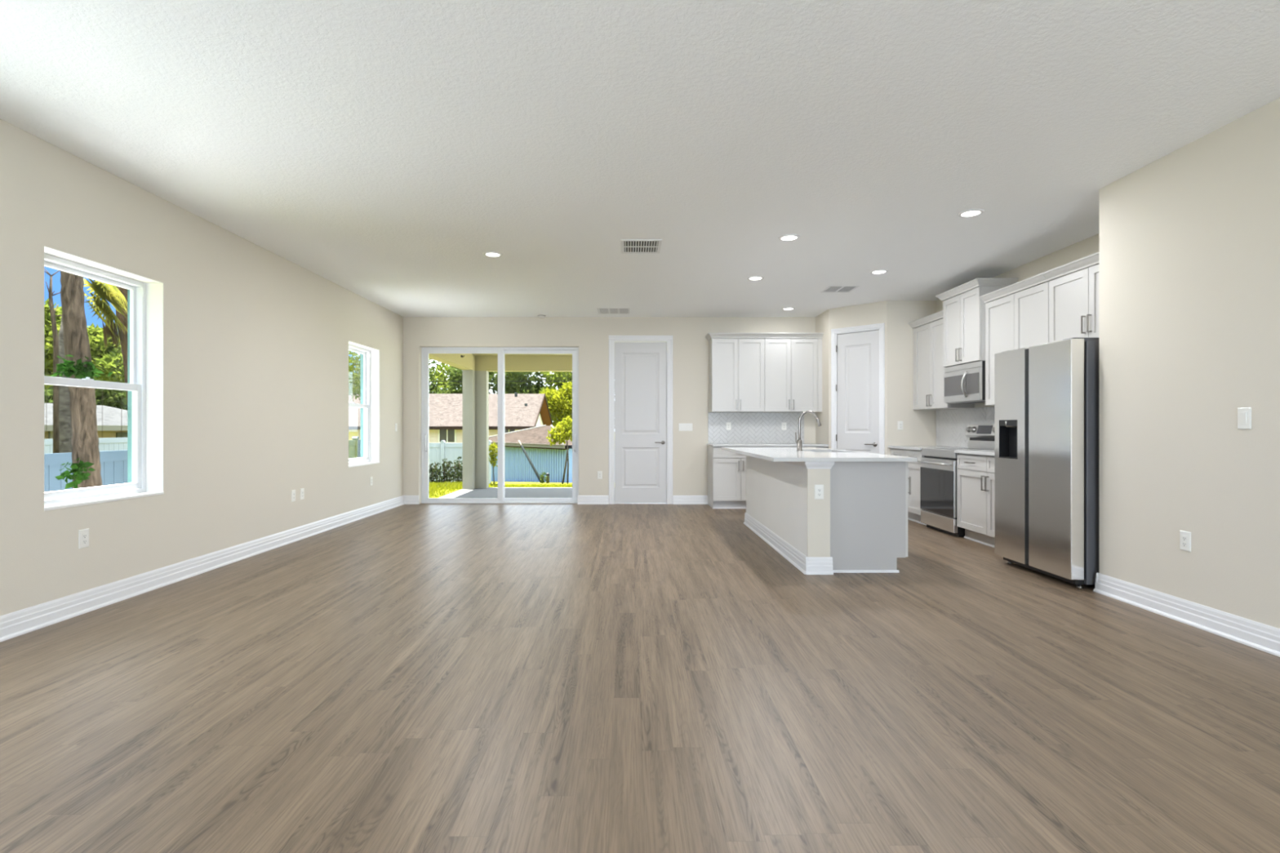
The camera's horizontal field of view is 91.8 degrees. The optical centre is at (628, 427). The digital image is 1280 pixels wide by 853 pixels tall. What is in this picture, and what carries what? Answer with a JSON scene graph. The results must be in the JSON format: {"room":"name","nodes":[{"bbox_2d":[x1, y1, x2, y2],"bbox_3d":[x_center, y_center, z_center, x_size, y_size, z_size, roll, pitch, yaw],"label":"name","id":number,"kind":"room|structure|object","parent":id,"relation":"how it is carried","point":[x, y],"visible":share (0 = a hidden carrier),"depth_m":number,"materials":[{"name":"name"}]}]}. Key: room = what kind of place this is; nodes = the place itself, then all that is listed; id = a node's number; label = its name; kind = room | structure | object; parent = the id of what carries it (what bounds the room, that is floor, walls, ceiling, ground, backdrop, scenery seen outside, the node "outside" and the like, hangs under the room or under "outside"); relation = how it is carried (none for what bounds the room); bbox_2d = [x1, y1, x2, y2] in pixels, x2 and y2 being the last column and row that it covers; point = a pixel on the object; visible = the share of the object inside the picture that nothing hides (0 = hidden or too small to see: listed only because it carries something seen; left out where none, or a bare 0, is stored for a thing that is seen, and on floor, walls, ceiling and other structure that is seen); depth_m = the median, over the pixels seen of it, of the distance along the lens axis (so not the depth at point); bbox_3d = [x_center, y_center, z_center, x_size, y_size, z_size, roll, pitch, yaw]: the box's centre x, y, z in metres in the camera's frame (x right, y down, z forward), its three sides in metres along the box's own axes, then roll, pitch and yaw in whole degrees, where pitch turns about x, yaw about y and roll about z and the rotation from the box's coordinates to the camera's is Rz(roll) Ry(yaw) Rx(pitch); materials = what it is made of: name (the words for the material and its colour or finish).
{"room":"open-plan living room","nodes":[
{"label":"open-plan living room","id":0,"kind":"room"},
{"bbox_2d":[0,119,403,615],"bbox_3d":[-3.550,-0.264,3.025,0.240,2.845,13.250,0,0,0],"label":"wall","id":1,"kind":"structure","parent":0,"point":[255,341],"depth_m":4.83,"materials":[{"name":"beige paint"}]},
{"bbox_2d":[78,528,88,548],"bbox_3d":[-3.425,0.696,3.900,0.009,0.117,0.072,0,0,0],"label":"power outlet","id":2,"kind":"object","parent":1,"relation":"attached to","point":[83,535],"visible":1,"depth_m":3.89,"materials":[{"name":"white plastic"}]},
{"bbox_2d":[82,533,87,544],"bbox_3d":[-3.423,0.696,3.900,0.002,0.066,0.033,0,0,0],"label":"receptacle","id":3,"kind":"object","parent":2,"relation":"attached to","point":[84,535],"depth_m":3.90,"materials":[{"name":"white plastic"}]},
{"bbox_2d":[44,245,164,511],"bbox_3d":[-3.559,-0.281,4.104,0.266,1.577,0.935,0,0,0],"label":"window","id":4,"kind":"structure","parent":1,"relation":"in","point":[144,386],"depth_m":4.53,"materials":[{"name":"white paint"}]},
{"bbox_2d":[0,495,404,642],"bbox_3d":[-3.415,1.093,2.965,0.030,0.133,12.930,0,0,0],"label":"baseboard","id":5,"kind":"structure","parent":1,"relation":"attached to","point":[25,620],"depth_m":4.49,"materials":[{"name":"white paint"}]},
{"bbox_2d":[291,489,295,502],"bbox_3d":[-3.425,0.693,6.337,0.009,0.117,0.072,0,0,0],"label":"power outlet","id":6,"kind":"object","parent":1,"relation":"attached to","point":[293,491],"visible":1,"depth_m":6.33,"materials":[{"name":"white plastic"}]},
{"bbox_2d":[348,340,379,467],"bbox_3d":[-3.559,-0.281,8.062,0.266,1.577,0.943,0,0,0],"label":"window","id":7,"kind":"structure","parent":1,"relation":"in","point":[369,406],"depth_m":8.53,"materials":[{"name":"white paint"}]},
{"bbox_2d":[471,353,572,355],"bbox_3d":[-1.625,-1.626,11.405,3.650,0.230,3.510,0,0,0],"label":"ceiling","id":8,"kind":"structure","parent":0,"point":[475,354],"depth_m":12.80,"materials":[{"name":"beige paint"}]},
{"bbox_2d":[403,316,815,504],"bbox_3d":[0.375,-0.264,9.540,7.610,2.845,0.220,0,0,0],"label":"wall","id":9,"kind":"structure","parent":0,"point":[691,347],"depth_m":9.43,"materials":[{"name":"beige paint"}]},
{"bbox_2d":[403,495,418,504],"bbox_3d":[-3.310,1.093,9.415,0.240,0.133,0.030,0,0,0],"label":"baseboard","id":10,"kind":"structure","parent":9,"relation":"attached to","point":[408,500],"depth_m":9.41,"materials":[{"name":"white paint"}]},
{"bbox_2d":[418,346,578,503],"bbox_3d":[-1.976,-0.043,9.539,2.437,2.404,0.213,0,0,0],"label":"door","id":11,"kind":"structure","parent":9,"relation":"in","point":[424,351],"depth_m":9.55,"materials":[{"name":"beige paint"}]},
{"bbox_2d":[577,495,608,504],"bbox_3d":[-0.543,1.093,9.415,0.470,0.133,0.030,0,0,0],"label":"baseboard","id":12,"kind":"structure","parent":9,"relation":"attached to","point":[582,500],"depth_m":9.41,"materials":[{"name":"white paint"}]},
{"bbox_2d":[608,335,672,504],"bbox_3d":[0.182,-0.122,9.471,0.976,2.563,0.118,0,0,0],"label":"door","id":13,"kind":"structure","parent":9,"relation":"in","point":[641,366],"depth_m":9.48,"materials":[{"name":"white paint"}]},
{"bbox_2d":[678,423,692,431],"bbox_3d":[0.858,-0.008,9.424,0.198,0.099,0.012,0,0,0],"label":"light switch","id":14,"kind":"object","parent":9,"relation":"attached to","point":[682,427],"visible":1,"depth_m":9.42,"materials":[{"name":"white plastic"}]},
{"bbox_2d":[672,495,707,504],"bbox_3d":[0.936,1.093,9.415,0.528,0.133,0.030,0,0,0],"label":"baseboard","id":15,"kind":"structure","parent":9,"relation":"attached to","point":[677,500],"depth_m":9.41,"materials":[{"name":"white paint"}]},
{"bbox_2d":[705,333,765,412],"bbox_3d":[1.579,-0.812,9.235,0.833,1.152,0.388,0,0,0],"label":"upper cabinet","id":16,"kind":"object","parent":9,"relation":"attached to","point":[736,360],"visible":1,"depth_m":9.11,"materials":[{"name":"white paint"}]},
{"bbox_2d":[708,412,804,443],"bbox_3d":[1.936,-0.001,9.424,1.458,0.470,0.008,0,0,0],"label":"tile backsplash","id":17,"kind":"structure","parent":9,"relation":"attached to","point":[746,427],"depth_m":9.42,"materials":[{"name":"tile"}]},
{"bbox_2d":[764,333,823,412],"bbox_3d":[2.417,-0.812,9.235,0.845,1.152,0.388,0,0,0],"label":"upper cabinet","id":18,"kind":"object","parent":9,"relation":"attached to","point":[793,361],"visible":0.94,"depth_m":9.11,"materials":[{"name":"white paint"}]},
{"bbox_2d":[0,502,1279,852],"bbox_3d":[0.325,1.209,3.025,7.550,0.100,13.050,0,0,0],"label":"floor","id":19,"kind":"structure","parent":0,"point":[618,677],"depth_m":2.56,"materials":[{"name":"brown wood"}]},
{"bbox_2d":[707,445,768,509],"bbox_3d":[1.592,0.712,9.111,0.786,0.894,0.636,0,0,0],"label":"base cabinet","id":20,"kind":"object","parent":19,"relation":"on","point":[726,470],"visible":0.66,"depth_m":8.84,"materials":[{"name":"white paint"}]},
{"bbox_2d":[768,446,827,448],"bbox_3d":[2.412,0.712,9.111,0.853,0.894,0.636,0,0,0],"label":"base cabinet","id":21,"kind":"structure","parent":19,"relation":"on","point":[768,446],"depth_m":8.85,"materials":[{"name":"white paint"}]},
{"bbox_2d":[706,443,828,446],"bbox_3d":[2.014,0.249,9.113,1.647,0.030,0.635,0,0,0],"label":"countertop","id":22,"kind":"structure","parent":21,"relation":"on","point":[708,444],"depth_m":8.80,"materials":[{"name":"white stone"}]},
{"bbox_2d":[743,455,911,574],"bbox_3d":[1.835,0.712,6.213,0.889,0.894,2.635,0,0,0],"label":"kitchen island","id":23,"kind":"object","parent":19,"relation":"on","point":[860,525],"visible":0.8,"depth_m":4.97,"materials":[{"name":"beige paint"}]},
{"bbox_2d":[814,484,823,499],"bbox_3d":[1.512,0.509,4.920,0.072,0.117,0.009,0,0,0],"label":"power outlet","id":24,"kind":"object","parent":23,"relation":"attached to","point":[819,489],"visible":1,"depth_m":4.92,"materials":[{"name":"white plastic"}]},
{"bbox_2d":[721,447,917,461],"bbox_3d":[1.698,0.249,6.210,1.129,0.030,2.700,0,0,0],"label":"island countertop","id":25,"kind":"structure","parent":23,"relation":"on","point":[771,454],"depth_m":5.33,"materials":[{"name":"white stone"}]},
{"bbox_2d":[795,410,821,450],"bbox_3d":[1.831,0.028,6.330,0.268,0.412,0.058,0,0,0],"label":"kitchen faucet","id":26,"kind":"object","parent":25,"relation":"on","point":[799,442],"visible":0.98,"depth_m":6.32,"materials":[{"name":"silver metal"}]},
{"bbox_2d":[890,448,926,525],"bbox_3d":[3.753,0.712,7.768,0.650,0.894,0.902,0,0,0],"label":"base cabinet","id":27,"kind":"object","parent":19,"relation":"on","point":[913,467],"visible":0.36,"depth_m":7.58,"materials":[{"name":"white paint"}]},
{"bbox_2d":[888,445,968,450],"bbox_3d":[3.757,0.249,7.768,0.645,0.030,0.904,0,0,0],"label":"countertop","id":28,"kind":"structure","parent":27,"relation":"on","point":[909,447],"depth_m":7.62,"materials":[{"name":"white stone"}]},
{"bbox_2d":[917,423,995,537],"bbox_3d":[3.715,0.557,6.931,0.666,1.205,0.754,0,0,0],"label":"electric range","id":29,"kind":"object","parent":19,"relation":"on","point":[938,468],"visible":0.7,"depth_m":6.90,"materials":[{"name":"silver metal"}]},
{"bbox_2d":[932,448,989,449],"bbox_3d":[3.739,0.246,6.931,0.538,0.016,0.754,0,0,0],"label":"cooktop","id":30,"kind":"object","parent":29,"relation":"in","point":[932,448],"depth_m":6.95,"materials":[{"name":"black glass"}]},
{"bbox_2d":[956,453,995,547],"bbox_3d":[3.753,0.712,6.002,0.650,0.894,1.084,0,0,0],"label":"base cabinet","id":31,"kind":"object","parent":19,"relation":"on","point":[975,473],"visible":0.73,"depth_m":6.19,"materials":[{"name":"white paint"}]},
{"bbox_2d":[954,449,995,456],"bbox_3d":[3.757,0.249,5.992,0.645,0.030,1.104,0,0,0],"label":"countertop","id":32,"kind":"structure","parent":31,"relation":"on","point":[984,452],"depth_m":6.27,"materials":[{"name":"white stone"}]},
{"bbox_2d":[995,337,1098,588],"bbox_3d":[3.607,0.254,4.900,0.887,1.811,0.925,0,0,0],"label":"refrigerator","id":33,"kind":"object","parent":19,"relation":"on","point":[1046,395],"visible":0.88,"depth_m":4.67,"materials":[{"name":"grey metal"}]},
{"bbox_2d":[0,0,1279,316],"bbox_3d":[0.275,-1.746,2.990,7.910,0.120,13.280,0,0,0],"label":"ceiling","id":34,"kind":"structure","parent":0,"point":[377,148],"depth_m":3.48,"materials":[{"name":"white paint"}]},
{"bbox_2d":[482,251,502,257],"bbox_3d":[-1.320,-1.682,6.016,0.188,0.008,0.188,0,0,0],"label":"recessed light","id":35,"kind":"object","parent":34,"relation":"in","point":[491,254],"visible":1,"depth_m":6.00,"materials":[{"name":"white paint"}]},
{"bbox_2d":[597,307,630,314],"bbox_3d":[-0.215,-1.683,8.930,0.460,0.006,0.420,0,0,0],"label":"ceiling vent","id":36,"kind":"object","parent":34,"relation":"in","point":[601,310],"visible":1,"depth_m":8.91,"materials":[{"name":"white metal"}]},
{"bbox_2d":[620,240,662,253],"bbox_3d":[0.113,-1.682,5.760,0.370,0.008,0.420,0,0,0],"label":"ceiling vent","id":37,"kind":"object","parent":34,"relation":"in","point":[627,246],"visible":1,"depth_m":5.75,"materials":[{"name":"white metal"}]},
{"bbox_2d":[746,275,764,280],"bbox_3d":[1.427,-1.682,6.980,0.188,0.008,0.188,0,0,0],"label":"recessed light","id":38,"kind":"object","parent":34,"relation":"in","point":[754,277],"visible":1,"depth_m":6.95,"materials":[{"name":"white paint"}]},
{"bbox_2d":[777,234,799,240],"bbox_3d":[1.419,-1.682,5.490,0.188,0.008,0.188,0,0,0],"label":"recessed light","id":39,"kind":"object","parent":34,"relation":"in","point":[787,237],"visible":1,"depth_m":5.48,"materials":[{"name":"white paint"}]},
{"bbox_2d":[821,285,859,292],"bbox_3d":[2.560,-1.683,7.530,0.360,0.006,0.340,0,0,0],"label":"ceiling vent","id":40,"kind":"object","parent":34,"relation":"in","point":[831,288],"visible":1,"depth_m":7.49,"materials":[{"name":"white metal"}]},
{"bbox_2d":[869,269,888,274],"bbox_3d":[2.700,-1.682,6.690,0.188,0.008,0.188,0,0,0],"label":"recessed light","id":41,"kind":"object","parent":34,"relation":"in","point":[877,271],"visible":1,"depth_m":6.67,"materials":[{"name":"white paint"}]},
{"bbox_2d":[957,208,984,217],"bbox_3d":[2.682,-1.682,4.863,0.188,0.008,0.188,0,0,0],"label":"recessed light","id":42,"kind":"object","parent":34,"relation":"in","point":[971,212],"visible":1,"depth_m":4.85,"materials":[{"name":"white paint"}]},
{"bbox_2d":[815,309,828,448],"bbox_3d":[2.890,-0.264,9.115,0.100,2.845,0.630,0,0,0],"label":"wall","id":43,"kind":"structure","parent":0,"point":[821,320],"depth_m":9.02,"materials":[{"name":"beige paint"}]},
{"bbox_2d":[828,300,886,454],"bbox_3d":[3.165,-0.264,8.545,0.820,2.845,0.100,0,0,45],"label":"wall","id":44,"kind":"structure","parent":0,"point":[875,313],"depth_m":8.52,"materials":[{"name":"beige paint"}]},
{"bbox_2d":[831,323,884,454],"bbox_3d":[3.155,-0.117,8.526,0.753,2.553,0.143,0,0,45],"label":"door","id":45,"kind":"structure","parent":44,"relation":"in","point":[857,353],"depth_m":8.52,"materials":[{"name":"white paint"}]},
{"bbox_2d":[886,300,936,454],"bbox_3d":[3.750,-0.264,8.270,0.660,2.845,0.100,0,0,0],"label":"wall","id":46,"kind":"structure","parent":0,"point":[919,426],"depth_m":8.22,"materials":[{"name":"beige paint"}]},
{"bbox_2d":[936,233,1098,408],"bbox_3d":[4.130,-0.264,6.906,0.100,2.845,5.048,0,0,0],"label":"wall","id":47,"kind":"structure","parent":0,"point":[1090,246],"depth_m":5.98,"materials":[{"name":"beige paint"}]},
{"bbox_2d":[908,310,974,409],"bbox_3d":[3.892,-0.812,7.766,0.373,1.152,0.906,0,0,0],"label":"upper cabinet","id":48,"kind":"object","parent":47,"relation":"attached to","point":[928,371],"visible":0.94,"depth_m":7.74,"materials":[{"name":"white paint"}]},
{"bbox_2d":[936,406,995,447],"bbox_3d":[4.074,-0.001,6.837,0.008,0.470,2.754,0,0,0],"label":"tile backsplash","id":49,"kind":"structure","parent":47,"relation":"attached to","point":[951,424],"depth_m":7.67,"materials":[{"name":"tile"}]},
{"bbox_2d":[935,278,1017,367],"bbox_3d":[3.862,-1.141,6.931,0.433,0.855,0.878,0,0,0],"label":"upper cabinet","id":50,"kind":"object","parent":47,"relation":"attached to","point":[963,308],"visible":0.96,"depth_m":6.81,"materials":[{"name":"white paint"}]},
{"bbox_2d":[943,360,985,403],"bbox_3d":[3.866,-0.496,6.931,0.428,0.425,0.756,0,0,0],"label":"microwave","id":51,"kind":"object","parent":50,"relation":"attached to","point":[963,383],"visible":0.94,"depth_m":6.83,"materials":[{"name":"silver metal"}]},
{"bbox_2d":[979,273,1049,405],"bbox_3d":[3.892,-0.812,6.055,0.373,1.152,0.988,0,0,0],"label":"upper cabinet","id":52,"kind":"object","parent":47,"relation":"attached to","point":[1017,314],"visible":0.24,"depth_m":6.04,"materials":[{"name":"white paint"}]},
{"bbox_2d":[1042,252,1098,342],"bbox_3d":[3.892,-1.047,5.079,0.373,0.682,0.958,0,0,0],"label":"upper cabinet","id":53,"kind":"object","parent":47,"relation":"attached to","point":[1073,286],"visible":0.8,"depth_m":5.24,"materials":[{"name":"white paint"}]},
{"bbox_2d":[1098,97,1279,628],"bbox_3d":[3.389,-0.264,0.441,0.130,2.845,7.882,0,0,0],"label":"wall","id":54,"kind":"structure","parent":0,"point":[1189,238],"depth_m":3.66,"materials":[{"name":"beige paint"}]},
{"bbox_2d":[1179,529,1191,551],"bbox_3d":[3.320,0.675,3.700,0.009,0.117,0.072,0,0,0],"label":"power outlet","id":55,"kind":"object","parent":54,"relation":"attached to","point":[1184,536],"visible":1,"depth_m":3.69,"materials":[{"name":"white plastic"}]},
{"bbox_2d":[1182,534,1186,546],"bbox_3d":[3.317,0.675,3.700,0.002,0.066,0.033,0,0,0],"label":"receptacle","id":56,"kind":"object","parent":55,"relation":"attached to","point":[1184,536],"depth_m":3.70,"materials":[{"name":"white plastic"}]},
{"bbox_2d":[1093,572,1279,657],"bbox_3d":[3.309,1.093,0.449,0.030,0.133,7.898,0,0,0],"label":"baseboard","id":57,"kind":"structure","parent":54,"relation":"attached to","point":[1260,636],"depth_m":3.62,"materials":[{"name":"white paint"}]},
{"bbox_2d":[1237,407,1251,429],"bbox_3d":[3.318,-0.051,3.346,0.012,0.117,0.072,0,0,0],"label":"light switch","id":58,"kind":"object","parent":54,"relation":"attached to","point":[1244,414],"visible":1,"depth_m":3.34,"materials":[{"name":"white plastic"}]},
{"label":"outside","id":59,"kind":"structure","parent":0,"visible":0},
{"bbox_2d":[355,380,572,382],"bbox_3d":[-12.500,-4.430,55.000,85.001,0.652,0.060,0,0,0],"label":"power line","id":60,"kind":"object","parent":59,"point":[356,380],"visible":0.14,"depth_m":55.01,"materials":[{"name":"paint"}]},
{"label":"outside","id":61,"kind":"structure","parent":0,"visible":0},
{"bbox_2d":[348,383,564,385],"bbox_3d":[-12.500,-4.111,55.000,85.001,0.652,0.060,0,0,0],"label":"power line","id":62,"kind":"object","parent":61,"point":[348,384],"visible":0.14,"depth_m":54.97,"materials":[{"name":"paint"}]},
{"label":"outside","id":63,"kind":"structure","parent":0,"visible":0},
{"bbox_2d":[428,480,572,497],"bbox_3d":[-110.000,1.996,204.000,620.000,1.374,432.000,0,0,0],"label":"lawn","id":64,"kind":"structure","parent":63,"point":[505,482],"depth_m":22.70,"materials":[{"name":"green plant"}]},
{"bbox_2d":[44,268,62,453],"bbox_3d":[-8.197,-0.384,8.868,0.200,3.858,0.368,0,0,0],"label":"tree","id":65,"kind":"object","parent":64,"relation":"on","point":[55,333],"visible":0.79,"depth_m":8.85,"materials":[{"name":"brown plant"}]},
{"bbox_2d":[44,297,62,389],"bbox_3d":[-18.520,-1.154,19.671,2.062,5.954,1.706,0,0,0],"label":"tree","id":66,"kind":"object","parent":64,"relation":"on","point":[48,337],"visible":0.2,"depth_m":19.39,"materials":[{"name":"green plant"}]},
{"bbox_2d":[57,315,72,453],"bbox_3d":[-9.200,-1.507,10.268,0.248,6.255,0.576,0,0,0],"label":"tree","id":67,"kind":"object","parent":64,"relation":"on","point":[64,415],"visible":0.13,"depth_m":10.04,"materials":[{"name":"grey plant"}]},
{"bbox_2d":[50,271,113,488],"bbox_3d":[-5.990,-0.994,6.779,0.405,4.888,0.751,0,0,-12],"label":"tree","id":68,"kind":"object","parent":64,"relation":"on","point":[86,466],"visible":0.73,"depth_m":6.81,"materials":[{"name":"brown plant"}]},
{"bbox_2d":[44,403,127,439],"bbox_3d":[-26.480,0.464,22.900,10.240,3.190,16.800,0,0,0],"label":"house","id":69,"kind":"structure","parent":64,"relation":"on","point":[114,420],"depth_m":26.49,"materials":[{"name":"beige"}]},
{"bbox_2d":[44,372,127,410],"bbox_3d":[-31.115,-0.530,35.596,8.520,6.426,8.748,0,0,-45],"label":"tree","id":70,"kind":"object","parent":64,"relation":"on","point":[116,398],"visible":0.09,"depth_m":33.82,"materials":[{"name":"green plant"}]},
{"bbox_2d":[44,437,127,453],"bbox_3d":[-14.000,1.099,11.850,0.140,1.840,11.850,0,0,0],"label":"vinyl fence","id":71,"kind":"object","parent":64,"relation":"on","point":[105,444],"visible":0.09,"depth_m":16.64,"materials":[{"name":"white plastic"}]},
{"bbox_2d":[86,322,121,438],"bbox_3d":[-17.535,-0.808,20.598,2.242,5.378,1.790,0,0,0],"label":"tree","id":72,"kind":"object","parent":64,"relation":"on","point":[95,335],"visible":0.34,"depth_m":20.16,"materials":[{"name":"green plant"}]},
{"bbox_2d":[83,277,127,403],"bbox_3d":[-12.461,-1.840,15.177,0.983,7.122,2.734,0,0,-13],"label":"palm tree","id":73,"kind":"object","parent":64,"relation":"on","point":[116,295],"visible":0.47,"depth_m":14.78,"materials":[{"name":"green plant"}]},
{"bbox_2d":[91,351,124,382],"bbox_3d":[-16.578,-0.343,20.158,2.101,4.380,1.340,0,0,0],"label":"tree","id":74,"kind":"object","parent":64,"relation":"on","point":[107,364],"visible":0.45,"depth_m":19.84,"materials":[{"name":"green plant"}]},
{"bbox_2d":[44,436,360,492],"bbox_3d":[-7.000,1.041,10.100,0.140,1.640,16.350,0,0,0],"label":"vinyl fence","id":75,"kind":"object","parent":64,"relation":"on","point":[113,464],"visible":0.05,"depth_m":8.26,"materials":[{"name":"white plastic"}]},
{"bbox_2d":[348,351,360,401],"bbox_3d":[-11.481,-0.822,26.425,1.800,6.307,1.143,0,0,0],"label":"tree","id":76,"kind":"object","parent":64,"relation":"on","point":[351,368],"visible":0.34,"depth_m":26.35,"materials":[{"name":"green plant"}]},
{"bbox_2d":[348,355,360,393],"bbox_3d":[-27.765,-2.221,61.964,6.576,9.960,6.523,0,0,31],"label":"tree","id":77,"kind":"object","parent":64,"relation":"on","point":[357,374],"visible":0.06,"depth_m":60.80,"materials":[{"name":"green plant"}]},
{"bbox_2d":[428,358,439,393],"bbox_3d":[-21.309,-2.491,60.305,6.006,10.500,4.973,0,0,0],"label":"tree","id":78,"kind":"object","parent":64,"relation":"on","point":[433,362],"visible":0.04,"depth_m":60.49,"materials":[{"name":"green plant"}]},
{"bbox_2d":[428,461,444,482],"bbox_3d":[-4.959,1.212,15.635,0.536,0.794,0.859,0,0,13],"label":"shrub","id":79,"kind":"object","parent":64,"relation":"on","point":[432,469],"visible":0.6,"depth_m":15.56,"materials":[{"name":"green plant"}]},
{"bbox_2d":[430,462,443,483],"bbox_3d":[-4.968,1.256,15.988,0.577,0.819,0.696,0,0,0],"label":"shrub","id":80,"kind":"object","parent":64,"relation":"on","point":[439,474],"visible":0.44,"depth_m":16.00,"materials":[{"name":"green plant"}]},
{"bbox_2d":[428,361,457,393],"bbox_3d":[-18.751,-2.231,63.073,5.376,9.979,6.000,0,0,0],"label":"tree","id":81,"kind":"object","parent":64,"relation":"on","point":[440,375],"visible":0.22,"depth_m":62.15,"materials":[{"name":"green plant"}]},
{"bbox_2d":[433,458,457,484],"bbox_3d":[-4.684,1.149,15.761,0.599,0.815,0.523,0,0,-45],"label":"shrub","id":82,"kind":"object","parent":64,"relation":"on","point":[444,470],"visible":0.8,"depth_m":15.71,"materials":[{"name":"green plant"}]},
{"bbox_2d":[434,366,462,393],"bbox_3d":[-16.130,-2.217,59.890,5.869,9.952,6.159,0,0,0],"label":"tree","id":83,"kind":"object","parent":64,"relation":"on","point":[459,376],"visible":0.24,"depth_m":58.22,"materials":[{"name":"green plant"}]},
{"bbox_2d":[348,392,553,443],"bbox_3d":[-13.085,0.193,41.970,14.830,5.133,9.260,0,0,0],"label":"neighbor house","id":84,"kind":"structure","parent":64,"relation":"on","point":[522,411],"depth_m":38.98,"materials":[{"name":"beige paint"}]},
{"bbox_2d":[442,457,460,481],"bbox_3d":[-4.633,1.201,16.169,0.559,0.817,0.613,0,0,0],"label":"shrub","id":85,"kind":"object","parent":64,"relation":"on","point":[450,463],"visible":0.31,"depth_m":16.14,"materials":[{"name":"green plant"}]},
{"bbox_2d":[449,456,462,482],"bbox_3d":[-4.367,1.177,15.952,0.627,0.894,0.543,0,0,0],"label":"shrub","id":86,"kind":"object","parent":64,"relation":"on","point":[457,463],"visible":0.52,"depth_m":15.93,"materials":[{"name":"green plant"}]},
{"bbox_2d":[453,456,462,482],"bbox_3d":[-4.222,1.150,15.741,0.616,0.871,0.632,0,0,-30],"label":"shrub","id":87,"kind":"object","parent":64,"relation":"on","point":[459,475],"visible":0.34,"depth_m":15.68,"materials":[{"name":"green plant"}]},
{"bbox_2d":[428,440,491,483],"bbox_3d":[-6.910,1.304,20.500,4.730,1.790,0.140,0,0,0],"label":"vinyl fence","id":88,"kind":"object","parent":64,"relation":"on","point":[437,452],"visible":0.08,"depth_m":20.49,"materials":[{"name":"white plastic"}]},
{"bbox_2d":[488,440,497,485],"bbox_3d":[-3.266,0.908,15.002,0.320,1.202,0.324,0,0,0],"label":"sapling","id":89,"kind":"object","parent":64,"relation":"on","point":[493,459],"visible":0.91,"depth_m":14.97,"materials":[{"name":"green plant"}]},
{"bbox_2d":[488,371,497,393],"bbox_3d":[-14.530,-1.732,61.559,5.063,8.981,4.340,0,0,0],"label":"tree","id":90,"kind":"object","parent":64,"relation":"on","point":[491,375],"visible":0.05,"depth_m":60.93,"materials":[{"name":"green plant"}]},
{"bbox_2d":[439,487,572,497],"bbox_3d":[-0.620,1.387,11.405,5.640,0.245,3.510,0,0,0],"label":"patio slab","id":91,"kind":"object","parent":64,"relation":"on","point":[490,492],"depth_m":11.95,"materials":[{"name":"concrete"}]},
{"bbox_2d":[462,369,488,488],"bbox_3d":[-3.197,0.036,12.955,0.445,2.455,0.410,0,0,0],"label":"patio column","id":92,"kind":"structure","parent":91,"relation":"on","point":[475,383],"depth_m":12.91,"materials":[{"name":"paint"}]},
{"bbox_2d":[428,353,475,370],"bbox_3d":[-3.315,-1.351,11.405,0.210,0.320,3.510,0,0,0],"label":"beam","id":93,"kind":"structure","parent":92,"relation":"on","point":[468,362],"depth_m":11.68,"materials":[{"name":"beige paint"}]},
{"bbox_2d":[475,355,572,371],"bbox_3d":[-1.505,-1.351,13.055,3.410,0.320,0.210,0,0,0],"label":"beam","id":94,"kind":"structure","parent":92,"relation":"on","point":[488,363],"depth_m":12.95,"materials":[{"name":"beige paint"}]},
{"bbox_2d":[488,371,537,393],"bbox_3d":[-11.292,-2.282,61.517,5.222,10.081,4.979,0,0,0],"label":"tree","id":95,"kind":"object","parent":64,"relation":"on","point":[508,374],"visible":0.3,"depth_m":60.64,"materials":[{"name":"green plant"}]},
{"bbox_2d":[517,440,542,483],"bbox_3d":[-4.089,1.365,25.599,0.100,1.671,3.172,0,0,-27],"label":"leaning pole","id":96,"kind":"object","parent":64,"relation":"on","point":[518,441],"visible":0.88,"depth_m":25.50,"materials":[{"name":"metal"}]},
{"bbox_2d":[488,424,572,482],"bbox_3d":[-4.058,1.302,30.156,3.866,2.914,8.862,0,0,-40],"label":"garden shed","id":97,"kind":"object","parent":64,"relation":"on","point":[546,458],"visible":0.37,"depth_m":28.25,"materials":[{"name":"blue"}]},
{"bbox_2d":[513,371,555,393],"bbox_3d":[-9.338,-2.517,62.946,5.148,10.552,5.811,0,0,-21],"label":"tree","id":98,"kind":"object","parent":64,"relation":"on","point":[535,388],"visible":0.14,"depth_m":61.64,"materials":[{"name":"green plant"}]},
{"bbox_2d":[539,471,547,483],"bbox_3d":[-3.252,1.883,23.477,0.307,0.443,0.313,0,0,19],"label":"weed","id":99,"kind":"object","parent":64,"relation":"on","point":[541,476],"visible":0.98,"depth_m":23.47,"materials":[{"name":"green plant"}]},
{"bbox_2d":[533,371,572,425],"bbox_3d":[-6.804,-2.303,59.664,5.426,10.123,4.561,0,0,0],"label":"tree","id":100,"kind":"object","parent":64,"relation":"on","point":[564,375],"visible":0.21,"depth_m":58.93,"materials":[{"name":"green plant"}]},
{"bbox_2d":[539,381,572,427],"bbox_3d":[-5.323,-0.458,47.401,3.651,6.449,3.079,0,0,0],"label":"tree","id":101,"kind":"object","parent":64,"relation":"on","point":[558,402],"visible":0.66,"depth_m":46.85,"materials":[{"name":"green plant"}]},
{"bbox_2d":[546,415,572,484],"bbox_3d":[-2.339,0.760,22.016,1.148,2.467,1.042,0,0,0],"label":"tree","id":102,"kind":"object","parent":64,"relation":"on","point":[562,433],"visible":0.88,"depth_m":21.87,"materials":[{"name":"green plant"}]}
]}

